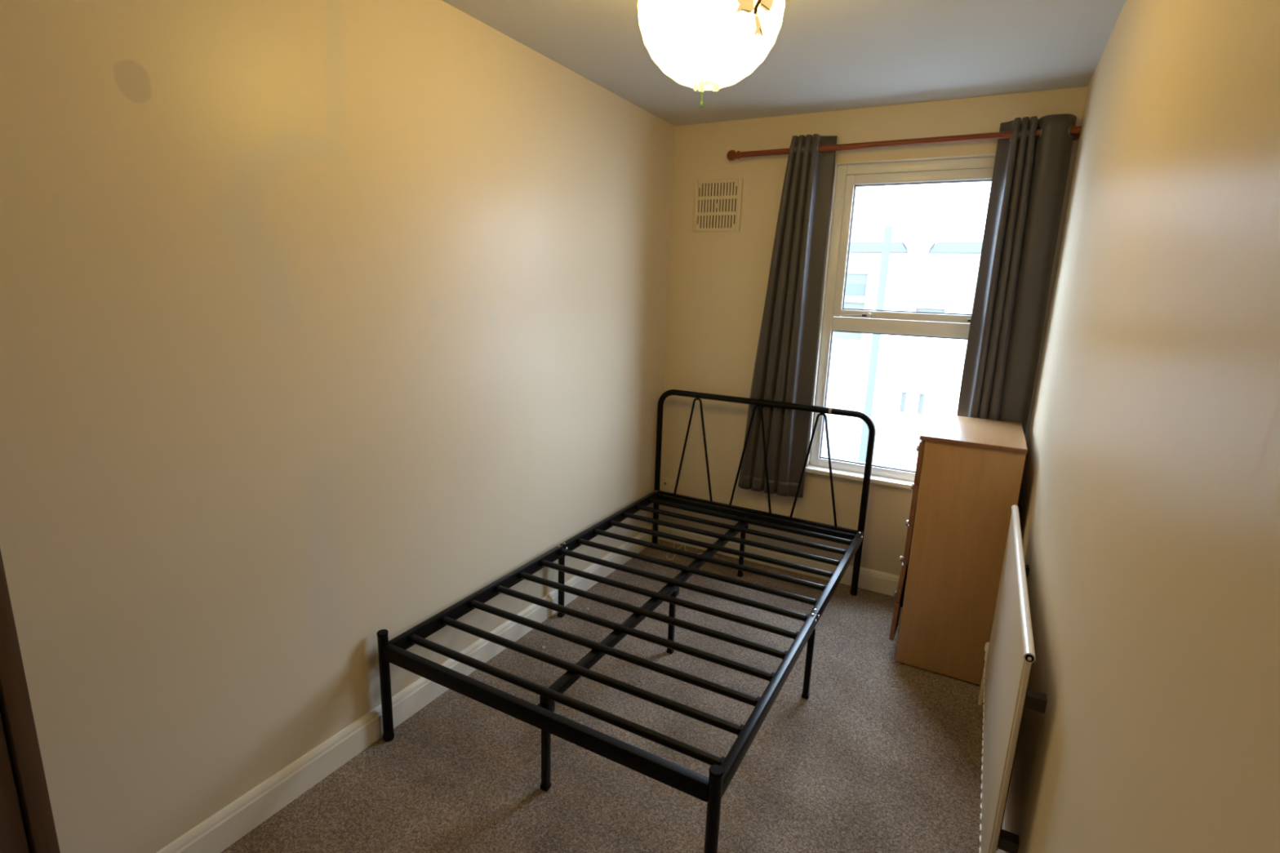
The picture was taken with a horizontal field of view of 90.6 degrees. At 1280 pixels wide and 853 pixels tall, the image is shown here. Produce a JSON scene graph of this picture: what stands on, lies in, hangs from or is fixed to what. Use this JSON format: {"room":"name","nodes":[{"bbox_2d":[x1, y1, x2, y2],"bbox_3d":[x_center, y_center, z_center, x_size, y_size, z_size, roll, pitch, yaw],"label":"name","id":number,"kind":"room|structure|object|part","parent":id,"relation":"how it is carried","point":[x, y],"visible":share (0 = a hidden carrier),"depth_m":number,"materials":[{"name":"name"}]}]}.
{"room":"bedroom","nodes":[
{"label":"bedroom","id":0,"kind":"room"},
{"bbox_2d":[0,0,674,852],"bbox_3d":[-0.873,-0.137,2.010,0.200,2.341,4.099,9,14,28],"label":"wall","id":1,"kind":"structure","parent":0,"point":[323,323],"depth_m":1.67,"materials":[{"name":"beige paint"}]},
{"bbox_2d":[156,524,659,852],"bbox_3d":[-0.596,0.886,2.594,0.016,0.109,2.954,9,14,28],"label":"baseboard","id":2,"kind":"structure","parent":1,"relation":"attached to","point":[229,824],"depth_m":1.97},
{"bbox_2d":[220,539,984,852],"bbox_3d":[-0.026,1.199,1.806,2.229,0.120,4.099,9,14,28],"label":"floor","id":3,"kind":"structure","parent":0,"point":[882,754],"depth_m":2.07,"materials":[{"name":"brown carpet"}]},
{"bbox_2d":[0,548,60,852],"bbox_3d":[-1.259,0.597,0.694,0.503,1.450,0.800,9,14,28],"label":"door frame","id":4,"kind":"structure","parent":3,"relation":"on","point":[27,824],"depth_m":0.89,"materials":[{"name":"brown wood"}]},
{"bbox_3d":[-0.980,0.576,0.750,0.018,1.354,0.368,9,14,28],"label":"door","id":5,"kind":"part","parent":4,"relation":"part of","materials":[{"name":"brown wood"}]},
{"bbox_2d":[377,389,875,852],"bbox_3d":[0.143,0.487,2.575,1.188,0.948,1.967,9,14,28],"label":"frame","id":6,"kind":"object","parent":3,"relation":"on","point":[711,789],"visible":1,"depth_m":2.23,"materials":[{"name":"black metal"}]},
{"bbox_3d":[-0.832,0.852,2.071,0.033,0.380,0.032,9,14,28],"label":"foot post","id":7,"kind":"part","parent":6,"relation":"part of","materials":[{"name":"black metal"}]},
{"bbox_3d":[-0.581,0.640,2.452,0.025,0.050,0.943,9,14,28],"label":"rail","id":8,"kind":"part","parent":6,"relation":"part of","materials":[{"name":"black metal"}]},
{"bbox_3d":[-0.325,0.798,1.777,1.121,0.050,0.025,9,14,28],"label":"foot rail","id":9,"kind":"part","parent":6,"relation":"part of","materials":[{"name":"black metal"}]},
{"bbox_3d":[-0.282,0.953,1.895,0.022,0.281,0.022,9,14,28],"label":"leg","id":10,"kind":"part","parent":6,"relation":"part of","materials":[{"name":"black metal"}]},
{"bbox_3d":[-0.360,0.723,2.894,0.022,0.292,0.022,9,14,28],"label":"leg","id":11,"kind":"part","parent":6,"relation":"part of","materials":[{"name":"black metal"}]},
{"bbox_3d":[-0.122,0.475,3.271,0.025,0.050,0.960,9,14,28],"label":"rail","id":12,"kind":"part","parent":6,"relation":"part of","materials":[{"name":"black metal"}]},
{"bbox_3d":[0.133,0.803,2.635,0.022,0.281,0.022,9,14,28],"label":"leg","id":13,"kind":"part","parent":6,"relation":"part of","materials":[{"name":"black metal"}]},
{"bbox_2d":[670,587,679,597],"bbox_3d":[0.137,0.682,2.608,0.038,0.030,0.040,9,14,28],"label":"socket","id":14,"kind":"object","parent":6,"relation":"attached to","point":[676,590],"depth_m":2.59,"materials":[{"name":"black"}]},
{"bbox_3d":[0.309,0.127,3.532,0.243,0.584,0.012,9,14,28],"label":"headboard rod","id":15,"kind":"part","parent":6,"relation":"part of","materials":[{"name":"black metal"}]},
{"bbox_3d":[0.174,1.005,1.539,0.033,0.380,0.032,9,14,28],"label":"foot post","id":16,"kind":"part","parent":6,"relation":"part of","materials":[{"name":"black metal"}]},
{"bbox_3d":[0.544,0.655,3.370,0.022,0.281,0.022,9,14,28],"label":"leg","id":17,"kind":"part","parent":6,"relation":"part of","materials":[{"name":"black metal"}]},
{"bbox_3d":[0.606,0.172,3.375,0.243,0.584,0.012,9,14,28],"label":"headboard rod","id":18,"kind":"part","parent":6,"relation":"part of","materials":[{"name":"black metal"}]},
{"bbox_3d":[0.578,0.490,3.398,1.118,0.058,0.026,9,14,28],"label":"head rail","id":19,"kind":"part","parent":6,"relation":"part of","materials":[{"name":"black metal"}]},
{"bbox_3d":[0.411,0.791,1.927,0.025,0.050,0.943,9,14,28],"label":"rail","id":20,"kind":"part","parent":6,"relation":"part of","materials":[{"name":"black metal"}]},
{"bbox_3d":[0.633,0.874,2.369,0.022,0.292,0.022,9,14,28],"label":"leg","id":21,"kind":"part","parent":6,"relation":"part of","materials":[{"name":"black metal"}]},
{"bbox_3d":[0.905,0.217,3.217,0.248,0.584,0.012,9,14,28],"label":"headboard rod","id":22,"kind":"part","parent":6,"relation":"part of","materials":[{"name":"black metal"}]},
{"bbox_3d":[0.870,0.625,2.746,0.025,0.050,0.960,9,14,28],"label":"rail","id":23,"kind":"part","parent":6,"relation":"part of","materials":[{"name":"black metal"}]},
{"bbox_2d":[666,528,717,559],"bbox_3d":[0.268,0.697,3.630,0.323,0.090,0.223,9,14,28],"label":"cable","id":24,"kind":"object","parent":3,"relation":"on","point":[670,529],"visible":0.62,"depth_m":3.67,"materials":[{"name":"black plastic"}]},
{"bbox_2d":[888,413,1027,685],"bbox_3d":[1.338,0.483,2.717,0.400,0.976,0.562,9,14,28],"label":"dresser","id":25,"kind":"object","parent":3,"relation":"on","point":[966,486],"visible":0.98,"depth_m":2.47,"materials":[{"name":"beech laminate"},{"name":"cherry wood"},{"name":"chrome metal"}]},
{"bbox_3d":[1.185,0.764,2.861,0.022,0.169,0.546,9,14,28],"label":"drawer","id":26,"kind":"part","parent":25,"relation":"part of","materials":[{"name":"brown wood"}]},
{"bbox_3d":[1.323,0.790,2.788,0.286,0.119,0.484,9,14,28],"label":"drawer","id":27,"kind":"part","parent":25,"relation":"part of","materials":[{"name":"brown wood"}]},
{"bbox_3d":[1.177,0.594,2.833,0.028,0.029,0.029,9,14,28],"label":"knob","id":28,"kind":"part","parent":25,"relation":"part of","materials":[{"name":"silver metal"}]},
{"bbox_3d":[1.196,0.597,2.821,0.027,0.169,0.546,9,14,28],"label":"drawer","id":29,"kind":"part","parent":25,"relation":"part of","materials":[{"name":"brown wood"}]},
{"bbox_3d":[1.208,0.431,2.781,0.018,0.168,0.546,9,14,28],"label":"drawer","id":30,"kind":"part","parent":25,"relation":"part of","materials":[{"name":"brown wood"}]},
{"bbox_3d":[1.215,0.265,2.743,0.018,0.168,0.546,9,14,28],"label":"drawer","id":31,"kind":"part","parent":25,"relation":"part of","materials":[{"name":"brown wood"}]},
{"bbox_3d":[1.221,0.098,2.707,0.018,0.168,0.546,9,14,28],"label":"drawer","id":32,"kind":"part","parent":25,"relation":"part of","materials":[{"name":"brown wood"}]},
{"bbox_3d":[1.374,0.018,2.605,0.356,0.018,0.560,9,14,28],"label":"panel","id":33,"kind":"part","parent":25,"relation":"part of","materials":[{"name":"brown wood"}]},
{"bbox_2d":[441,0,1125,126],"bbox_3d":[0.058,-1.217,1.271,2.229,0.150,4.099,9,14,28],"label":"ceiling","id":34,"kind":"structure","parent":0,"point":[825,55],"depth_m":2.24,"materials":[{"name":"paint"}]},
{"bbox_2d":[637,0,785,107],"bbox_3d":[0.168,-0.982,1.514,0.348,0.407,0.348,9,14,28],"label":"pendant lamp","id":35,"kind":"object","parent":34,"relation":"hanging from","point":[701,45],"visible":1,"depth_m":1.43,"materials":[{"name":"white glass"}]},
{"bbox_2d":[658,86,1088,576],"bbox_3d":[0.974,-0.347,3.252,1.829,2.341,0.115,9,14,28],"label":"wall","id":36,"kind":"structure","parent":0,"point":[717,282],"depth_m":3.34,"materials":[{"name":"beige paint"}]},
{"bbox_2d":[660,477,674,493],"bbox_3d":[0.163,0.352,3.773,0.086,0.086,0.011,9,14,28],"label":"wall socket","id":37,"kind":"object","parent":36,"relation":"attached to","point":[667,485],"visible":0.84,"depth_m":3.77,"materials":[{"name":"beige plastic"}]},
{"bbox_2d":[692,177,742,231],"bbox_3d":[0.405,-1.163,3.333,0.268,0.260,0.008,9,14,28],"label":"air vent","id":38,"kind":"object","parent":36,"relation":"in","point":[717,202],"visible":1,"depth_m":3.33,"materials":[{"name":"beige plastic"}]},
{"bbox_2d":[658,524,899,595],"bbox_3d":[0.912,0.753,3.433,1.813,0.109,0.016,9,14,28],"label":"baseboard","id":39,"kind":"structure","parent":36,"relation":"attached to","point":[877,581],"depth_m":3.43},
{"bbox_2d":[804,153,995,489],"bbox_3d":[1.261,-0.467,3.035,0.838,1.531,0.127,9,14,28],"label":"window","id":40,"kind":"structure","parent":36,"relation":"in","point":[960,169],"depth_m":3.07,"materials":[{"name":"white plastic"}]},
{"bbox_3d":[1.217,0.274,3.171,0.833,0.025,0.062,9,14,28],"label":"sill","id":41,"kind":"part","parent":40,"relation":"part of","materials":[{"name":"white paint"}]},
{"bbox_3d":[1.296,-0.836,2.963,0.698,0.668,0.058,9,14,28],"label":"sash","id":42,"kind":"part","parent":40,"relation":"part of","materials":[{"name":"white plastic"}]},
{"bbox_2d":[726,125,1081,160],"bbox_3d":[1.108,-1.273,2.869,1.502,0.050,0.094,9,14,28],"label":"pole","id":43,"kind":"object","parent":36,"relation":"attached to","point":[731,155],"visible":0.81,"depth_m":2.81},
{"bbox_2d":[737,133,837,497],"bbox_3d":[0.722,-0.512,3.213,0.363,1.782,0.072,9,14,28],"label":"curtain","id":44,"kind":"object","parent":43,"relation":"hanging from","point":[784,370],"visible":0.97,"depth_m":3.19,"materials":[{"name":"grey fabric"}]},
{"bbox_2d":[956,113,1076,434],"bbox_3d":[1.585,-0.390,2.754,0.284,1.762,0.075,9,14,28],"label":"curtain","id":45,"kind":"object","parent":43,"relation":"hanging from","point":[1030,172],"visible":0.66,"depth_m":2.69,"materials":[{"name":"grey fabric"}]},
{"bbox_2d":[1004,0,1279,852],"bbox_3d":[0.905,0.133,1.070,0.200,2.341,4.099,9,14,28],"label":"wall","id":46,"kind":"structure","parent":0,"point":[1148,504],"depth_m":0.82,"materials":[{"name":"beige paint"}]},
{"bbox_2d":[995,813,1005,852],"bbox_3d":[0.789,1.201,1.390,0.016,0.109,3.768,9,14,28],"label":"baseboard","id":47,"kind":"structure","parent":46,"relation":"attached to","point":[998,851],"depth_m":1.70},
{"bbox_2d":[977,505,1047,852],"bbox_3d":[1.041,0.759,1.802,0.074,0.814,1.192,9,14,28],"label":"radiator","id":48,"kind":"object","parent":46,"relation":"attached to","point":[1010,652],"visible":1,"depth_m":1.53,"materials":[{"name":"white metal"}]},
{"bbox_3d":[1.032,0.371,1.718,0.021,0.021,1.057,9,14,28],"label":"rail","id":49,"kind":"part","parent":48,"relation":"part of","materials":[{"name":"white metal"}]},
{"bbox_2d":[1025,654,1034,662],"bbox_3d":[0.777,0.463,1.263,0.016,0.016,0.002,9,14,28],"label":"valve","id":50,"kind":"object","parent":48,"relation":"attached to","point":[1028,658],"depth_m":1.26,"materials":[{"name":"black"}]},
{"label":"outside","id":51,"kind":"structure","parent":0,"visible":0},
{"bbox_3d":[9.269,0.562,21.164,50.000,0.200,37.366,9,14,28],"label":"ground","id":52,"kind":"structure","parent":51,"visible":0},
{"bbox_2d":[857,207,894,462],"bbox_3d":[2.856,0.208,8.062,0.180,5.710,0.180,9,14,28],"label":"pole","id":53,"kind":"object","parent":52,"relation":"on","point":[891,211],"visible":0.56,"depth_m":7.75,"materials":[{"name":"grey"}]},
{"bbox_2d":[821,181,991,470],"bbox_3d":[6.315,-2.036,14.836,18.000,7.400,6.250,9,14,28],"label":"window glass","id":54,"kind":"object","parent":52,"relation":"on","point":[938,229],"visible":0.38,"depth_m":12.36,"materials":[{"name":"grey"}]},
{"bbox_3d":[3.980,-2.168,12.888,1.080,0.740,0.020,9,14,28],"label":"pane","id":55,"kind":"part","parent":54,"relation":"part of","materials":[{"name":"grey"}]},
{"bbox_3d":[3.996,-2.761,12.748,1.080,0.240,0.020,9,14,28],"label":"pane","id":56,"kind":"part","parent":54,"relation":"part of","materials":[{"name":"grey"}]},
{"bbox_3d":[4.008,-2.978,12.709,1.080,0.200,0.020,9,14,28],"label":"pane","id":57,"kind":"part","parent":54,"relation":"part of","materials":[{"name":"grey"}]},
{"bbox_3d":[5.217,-0.489,12.534,0.080,0.400,0.020,9,14,28],"label":"pane","id":58,"kind":"part","parent":54,"relation":"part of","materials":[{"name":"grey"}]},
{"bbox_3d":[5.497,-0.447,12.386,0.080,0.400,0.020,9,14,28],"label":"pane","id":59,"kind":"part","parent":54,"relation":"part of","materials":[{"name":"grey"}]},
{"bbox_3d":[5.507,-2.005,12.066,0.500,0.480,0.020,9,14,28],"label":"pane","id":60,"kind":"part","parent":54,"relation":"part of","materials":[{"name":"grey"}]}
]}

